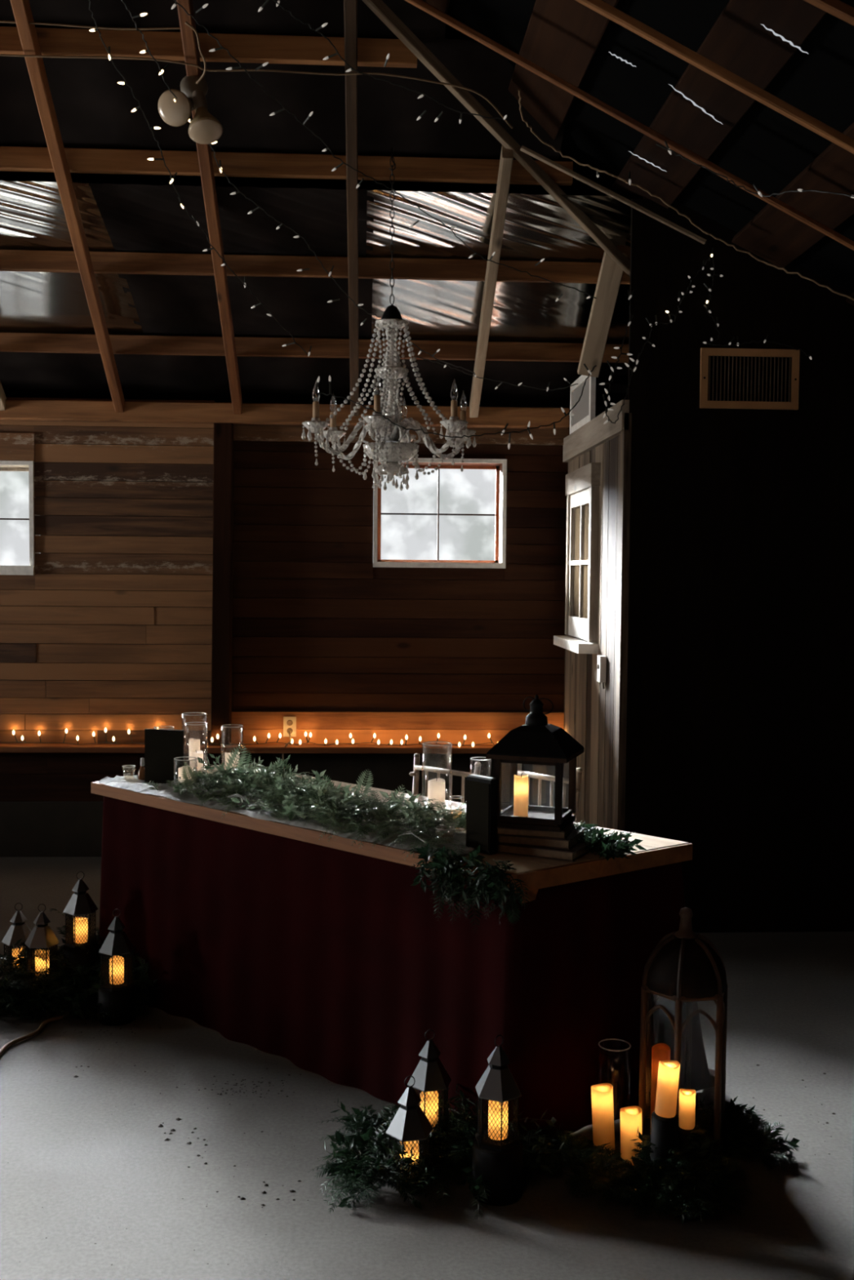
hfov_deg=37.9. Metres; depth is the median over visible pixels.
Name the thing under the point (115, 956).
pillar candle
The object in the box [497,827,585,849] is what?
book
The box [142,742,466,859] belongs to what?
garland
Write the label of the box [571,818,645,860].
greenery
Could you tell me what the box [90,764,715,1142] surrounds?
banquet table
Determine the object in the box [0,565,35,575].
trim
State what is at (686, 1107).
pillar candle
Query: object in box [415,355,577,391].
string
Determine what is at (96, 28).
string
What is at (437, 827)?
glass
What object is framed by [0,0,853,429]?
ceiling
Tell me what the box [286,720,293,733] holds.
receptacle
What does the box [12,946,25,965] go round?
pillar candle
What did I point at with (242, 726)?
vase
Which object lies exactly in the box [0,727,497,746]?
string
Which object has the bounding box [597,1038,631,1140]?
vase
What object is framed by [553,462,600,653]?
window
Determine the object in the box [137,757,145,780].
bottle
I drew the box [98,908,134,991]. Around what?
wire lantern
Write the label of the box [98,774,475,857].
table runner
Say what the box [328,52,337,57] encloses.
bulb socket
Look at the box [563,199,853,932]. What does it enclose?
wall
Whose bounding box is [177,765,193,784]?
pillar candle
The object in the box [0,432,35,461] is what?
trim
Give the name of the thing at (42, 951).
pillar candle
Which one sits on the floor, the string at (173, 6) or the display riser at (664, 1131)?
the display riser at (664, 1131)
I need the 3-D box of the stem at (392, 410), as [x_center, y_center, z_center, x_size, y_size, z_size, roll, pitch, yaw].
[-0.145,-0.964,5.069,0.067,0.194,0.063,0,3,-3]
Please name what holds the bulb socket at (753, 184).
attached to the string at (759, 193)
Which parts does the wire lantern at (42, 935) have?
corner post, corner post, corner post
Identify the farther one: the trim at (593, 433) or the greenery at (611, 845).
the trim at (593, 433)
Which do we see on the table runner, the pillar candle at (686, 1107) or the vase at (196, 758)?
the vase at (196, 758)
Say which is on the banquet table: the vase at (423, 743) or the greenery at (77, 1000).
the vase at (423, 743)
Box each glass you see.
[122,764,135,777]
[435,826,454,844]
[448,795,463,829]
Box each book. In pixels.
[496,818,575,839]
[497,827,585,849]
[497,840,591,861]
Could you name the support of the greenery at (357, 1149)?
on the floor
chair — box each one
[408,753,481,803]
[517,763,582,822]
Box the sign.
[144,728,183,783]
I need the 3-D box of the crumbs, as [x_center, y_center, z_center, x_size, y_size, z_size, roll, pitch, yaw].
[-0.568,1.347,3.652,3.859,0.005,2.444,0,3,-3]
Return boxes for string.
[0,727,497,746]
[88,0,311,356]
[121,0,475,377]
[171,0,595,302]
[257,0,506,124]
[315,363,596,448]
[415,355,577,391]
[518,88,853,300]
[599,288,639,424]
[636,247,722,359]
[655,140,853,198]
[702,333,811,359]
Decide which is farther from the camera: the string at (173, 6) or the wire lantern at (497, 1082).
the string at (173, 6)
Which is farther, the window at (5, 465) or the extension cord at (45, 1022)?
the window at (5, 465)
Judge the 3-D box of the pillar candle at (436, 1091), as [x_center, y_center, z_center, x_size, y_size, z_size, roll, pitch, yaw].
[0.006,1.247,3.318,0.049,0.088,0.049,3,4,38]
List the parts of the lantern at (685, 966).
corner post, glass pane, corner post, rail, corner post, corner post, rail, corner post, glass pane, corner post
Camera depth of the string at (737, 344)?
5.25 m
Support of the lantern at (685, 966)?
on the floor
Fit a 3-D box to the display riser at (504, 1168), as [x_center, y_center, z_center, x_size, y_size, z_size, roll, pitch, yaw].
[0.176,1.319,3.110,0.128,0.134,0.126,0,3,-3]
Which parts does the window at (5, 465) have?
sash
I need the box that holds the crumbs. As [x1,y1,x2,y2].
[3,1013,835,1265]
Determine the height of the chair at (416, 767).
0.889 m
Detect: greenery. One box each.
[0,908,162,1022]
[308,1084,577,1217]
[401,843,529,933]
[522,1092,799,1224]
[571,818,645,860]
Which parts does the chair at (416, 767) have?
post, rail, post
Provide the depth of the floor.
3.24 m
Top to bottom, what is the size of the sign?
0.206 m
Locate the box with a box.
[466,773,497,854]
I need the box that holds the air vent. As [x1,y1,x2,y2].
[699,347,799,409]
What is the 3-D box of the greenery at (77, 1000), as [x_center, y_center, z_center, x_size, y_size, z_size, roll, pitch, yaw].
[-1.276,1.138,4.518,0.888,0.313,0.668,0,3,-3]
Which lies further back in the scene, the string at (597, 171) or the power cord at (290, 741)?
the power cord at (290, 741)
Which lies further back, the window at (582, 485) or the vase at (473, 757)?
the window at (582, 485)
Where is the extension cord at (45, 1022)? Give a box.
[0,1006,70,1056]
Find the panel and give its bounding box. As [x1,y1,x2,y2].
[569,374,595,434]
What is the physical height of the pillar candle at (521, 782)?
0.124 m
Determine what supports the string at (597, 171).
hanging from the ceiling
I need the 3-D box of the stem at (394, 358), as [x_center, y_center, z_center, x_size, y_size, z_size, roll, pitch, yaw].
[-0.143,-1.173,5.057,0.074,0.186,0.070,0,3,-3]
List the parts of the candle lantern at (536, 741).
corner post, rail, corner post, rail, rail, ring handle, rail, ring handle, corner post, glass pane, rail, corner post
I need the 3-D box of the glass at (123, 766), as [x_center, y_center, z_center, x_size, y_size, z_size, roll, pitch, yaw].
[-1.114,0.498,4.652,0.049,0.057,0.049,0,3,-3]
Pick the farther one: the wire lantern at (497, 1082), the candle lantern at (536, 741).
the candle lantern at (536, 741)
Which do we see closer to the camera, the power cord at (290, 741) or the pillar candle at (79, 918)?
the pillar candle at (79, 918)
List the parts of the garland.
dry stem, dry stem, dry stem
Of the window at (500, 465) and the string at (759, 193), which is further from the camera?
the window at (500, 465)
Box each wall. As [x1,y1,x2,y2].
[0,397,607,857]
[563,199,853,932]
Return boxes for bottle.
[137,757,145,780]
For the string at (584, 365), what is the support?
hanging from the ceiling
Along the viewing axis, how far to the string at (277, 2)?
4.42 m
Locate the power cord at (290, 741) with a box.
[282,731,291,770]
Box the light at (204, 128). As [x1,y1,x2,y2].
[157,75,222,144]
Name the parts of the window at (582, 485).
sill, rail, sash frame, meeting rail, pane, casing, head casing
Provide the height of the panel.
0.266 m
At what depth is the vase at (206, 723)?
4.85 m
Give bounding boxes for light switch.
[596,655,606,688]
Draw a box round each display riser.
[97,984,135,1026]
[471,1137,523,1206]
[649,1111,678,1168]
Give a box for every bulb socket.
[261,0,269,8]
[274,108,284,114]
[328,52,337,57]
[328,381,330,393]
[752,183,759,191]
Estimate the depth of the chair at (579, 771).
4.17 m
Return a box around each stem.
[382,328,400,366]
[382,378,399,422]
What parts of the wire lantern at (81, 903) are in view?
corner post, corner post, corner post, corner post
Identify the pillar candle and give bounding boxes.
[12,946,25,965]
[35,949,49,976]
[73,916,88,943]
[109,955,124,984]
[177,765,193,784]
[188,737,199,762]
[189,750,203,770]
[224,751,239,770]
[399,1140,418,1178]
[419,1090,438,1127]
[427,777,444,814]
[488,1100,507,1140]
[513,773,528,817]
[591,1083,614,1155]
[619,1106,641,1164]
[649,1043,670,1134]
[654,1060,679,1118]
[678,1088,695,1129]
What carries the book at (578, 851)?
on the banquet table
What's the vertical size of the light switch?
0.150 m
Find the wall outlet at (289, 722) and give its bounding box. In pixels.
[283,716,296,737]
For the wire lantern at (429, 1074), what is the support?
on the display riser
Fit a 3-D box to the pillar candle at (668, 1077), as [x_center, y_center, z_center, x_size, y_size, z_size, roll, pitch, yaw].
[0.603,1.124,3.121,0.061,0.135,0.052,0,3,-3]
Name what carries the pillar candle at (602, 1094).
on the floor
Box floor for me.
[0,857,853,1279]
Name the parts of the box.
panel, lid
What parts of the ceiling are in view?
wall plate, jack post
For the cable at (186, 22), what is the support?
attached to the light at (204, 128)
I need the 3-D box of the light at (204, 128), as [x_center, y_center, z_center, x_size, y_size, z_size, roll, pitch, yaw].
[-0.837,-1.937,4.486,0.201,0.272,0.203,2,3,24]
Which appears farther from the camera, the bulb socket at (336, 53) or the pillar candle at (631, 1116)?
the bulb socket at (336, 53)
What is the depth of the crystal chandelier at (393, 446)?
5.02 m
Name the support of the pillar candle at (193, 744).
in the vase at (206, 714)
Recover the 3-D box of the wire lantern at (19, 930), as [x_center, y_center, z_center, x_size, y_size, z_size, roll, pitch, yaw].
[-1.513,1.108,4.615,0.123,0.270,0.106,0,3,-15]
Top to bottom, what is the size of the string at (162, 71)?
0.926 m
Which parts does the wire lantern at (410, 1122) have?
corner post, ring handle, corner post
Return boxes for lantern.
[1,902,34,979]
[25,903,59,982]
[62,871,97,950]
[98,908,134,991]
[385,1075,432,1189]
[407,1029,451,1137]
[475,1035,521,1151]
[485,694,583,831]
[638,906,727,1156]
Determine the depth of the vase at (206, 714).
5.03 m
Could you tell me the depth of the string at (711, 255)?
5.21 m
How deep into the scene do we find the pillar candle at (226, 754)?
4.83 m
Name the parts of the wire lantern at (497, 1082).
corner post, corner post, ring handle, corner post, corner post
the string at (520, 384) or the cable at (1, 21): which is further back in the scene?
the string at (520, 384)
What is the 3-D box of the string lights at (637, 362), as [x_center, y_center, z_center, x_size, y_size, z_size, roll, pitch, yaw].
[0.802,-1.179,5.175,0.174,0.560,0.028,0,3,-3]
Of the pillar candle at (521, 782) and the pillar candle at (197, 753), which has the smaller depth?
the pillar candle at (521, 782)
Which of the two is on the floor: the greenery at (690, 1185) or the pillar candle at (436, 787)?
the greenery at (690, 1185)
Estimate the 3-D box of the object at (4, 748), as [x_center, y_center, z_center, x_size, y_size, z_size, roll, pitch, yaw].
[-2.595,0.576,6.671,6.721,0.040,0.152,0,3,-3]
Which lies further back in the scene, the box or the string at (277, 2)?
the string at (277, 2)
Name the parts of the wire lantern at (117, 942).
corner post, corner post, corner post, corner post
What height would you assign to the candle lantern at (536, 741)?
0.368 m
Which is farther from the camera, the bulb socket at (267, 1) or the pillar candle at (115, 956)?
the pillar candle at (115, 956)
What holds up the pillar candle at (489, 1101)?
in the wire lantern at (497, 1082)
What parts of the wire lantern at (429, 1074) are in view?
corner post, ring handle, corner post, corner post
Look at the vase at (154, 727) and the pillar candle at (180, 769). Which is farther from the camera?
the vase at (154, 727)
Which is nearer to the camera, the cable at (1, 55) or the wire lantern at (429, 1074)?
the wire lantern at (429, 1074)
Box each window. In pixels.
[0,460,40,573]
[373,457,506,568]
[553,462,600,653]
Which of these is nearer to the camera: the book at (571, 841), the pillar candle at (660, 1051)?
the pillar candle at (660, 1051)
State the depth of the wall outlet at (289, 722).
6.80 m
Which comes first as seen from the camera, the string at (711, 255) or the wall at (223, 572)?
the string at (711, 255)
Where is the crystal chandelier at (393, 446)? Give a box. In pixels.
[301,147,476,490]
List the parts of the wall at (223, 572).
wall post, panel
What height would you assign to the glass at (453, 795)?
0.109 m
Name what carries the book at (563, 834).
on the book at (571, 841)
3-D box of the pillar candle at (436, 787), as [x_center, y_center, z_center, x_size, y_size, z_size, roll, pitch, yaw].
[0.029,0.497,3.898,0.054,0.133,0.054,3,4,40]
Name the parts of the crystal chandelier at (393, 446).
arm, arm, arm, lamp shade, dish, dish, crown dish, chandelier chain, arm, arm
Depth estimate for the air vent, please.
5.28 m
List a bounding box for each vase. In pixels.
[153,725,173,729]
[173,756,197,790]
[182,711,207,766]
[185,721,208,772]
[221,724,243,740]
[421,741,451,810]
[470,756,490,760]
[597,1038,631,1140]
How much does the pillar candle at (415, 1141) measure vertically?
0.088 m
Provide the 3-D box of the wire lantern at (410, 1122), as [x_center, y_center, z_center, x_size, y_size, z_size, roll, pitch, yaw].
[-0.045,1.244,3.174,0.123,0.270,0.106,0,3,-13]
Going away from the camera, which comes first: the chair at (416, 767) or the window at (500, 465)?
the chair at (416, 767)
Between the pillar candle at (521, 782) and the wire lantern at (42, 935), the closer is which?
the pillar candle at (521, 782)
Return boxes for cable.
[0,20,180,30]
[0,53,512,128]
[185,21,206,84]
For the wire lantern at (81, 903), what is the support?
on the display riser
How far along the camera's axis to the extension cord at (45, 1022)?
4.13 m
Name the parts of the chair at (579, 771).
post, rail, post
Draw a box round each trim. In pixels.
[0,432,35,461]
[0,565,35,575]
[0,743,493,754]
[562,400,629,462]
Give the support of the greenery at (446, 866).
on the banquet table
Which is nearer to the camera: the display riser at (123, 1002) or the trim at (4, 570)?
the display riser at (123, 1002)

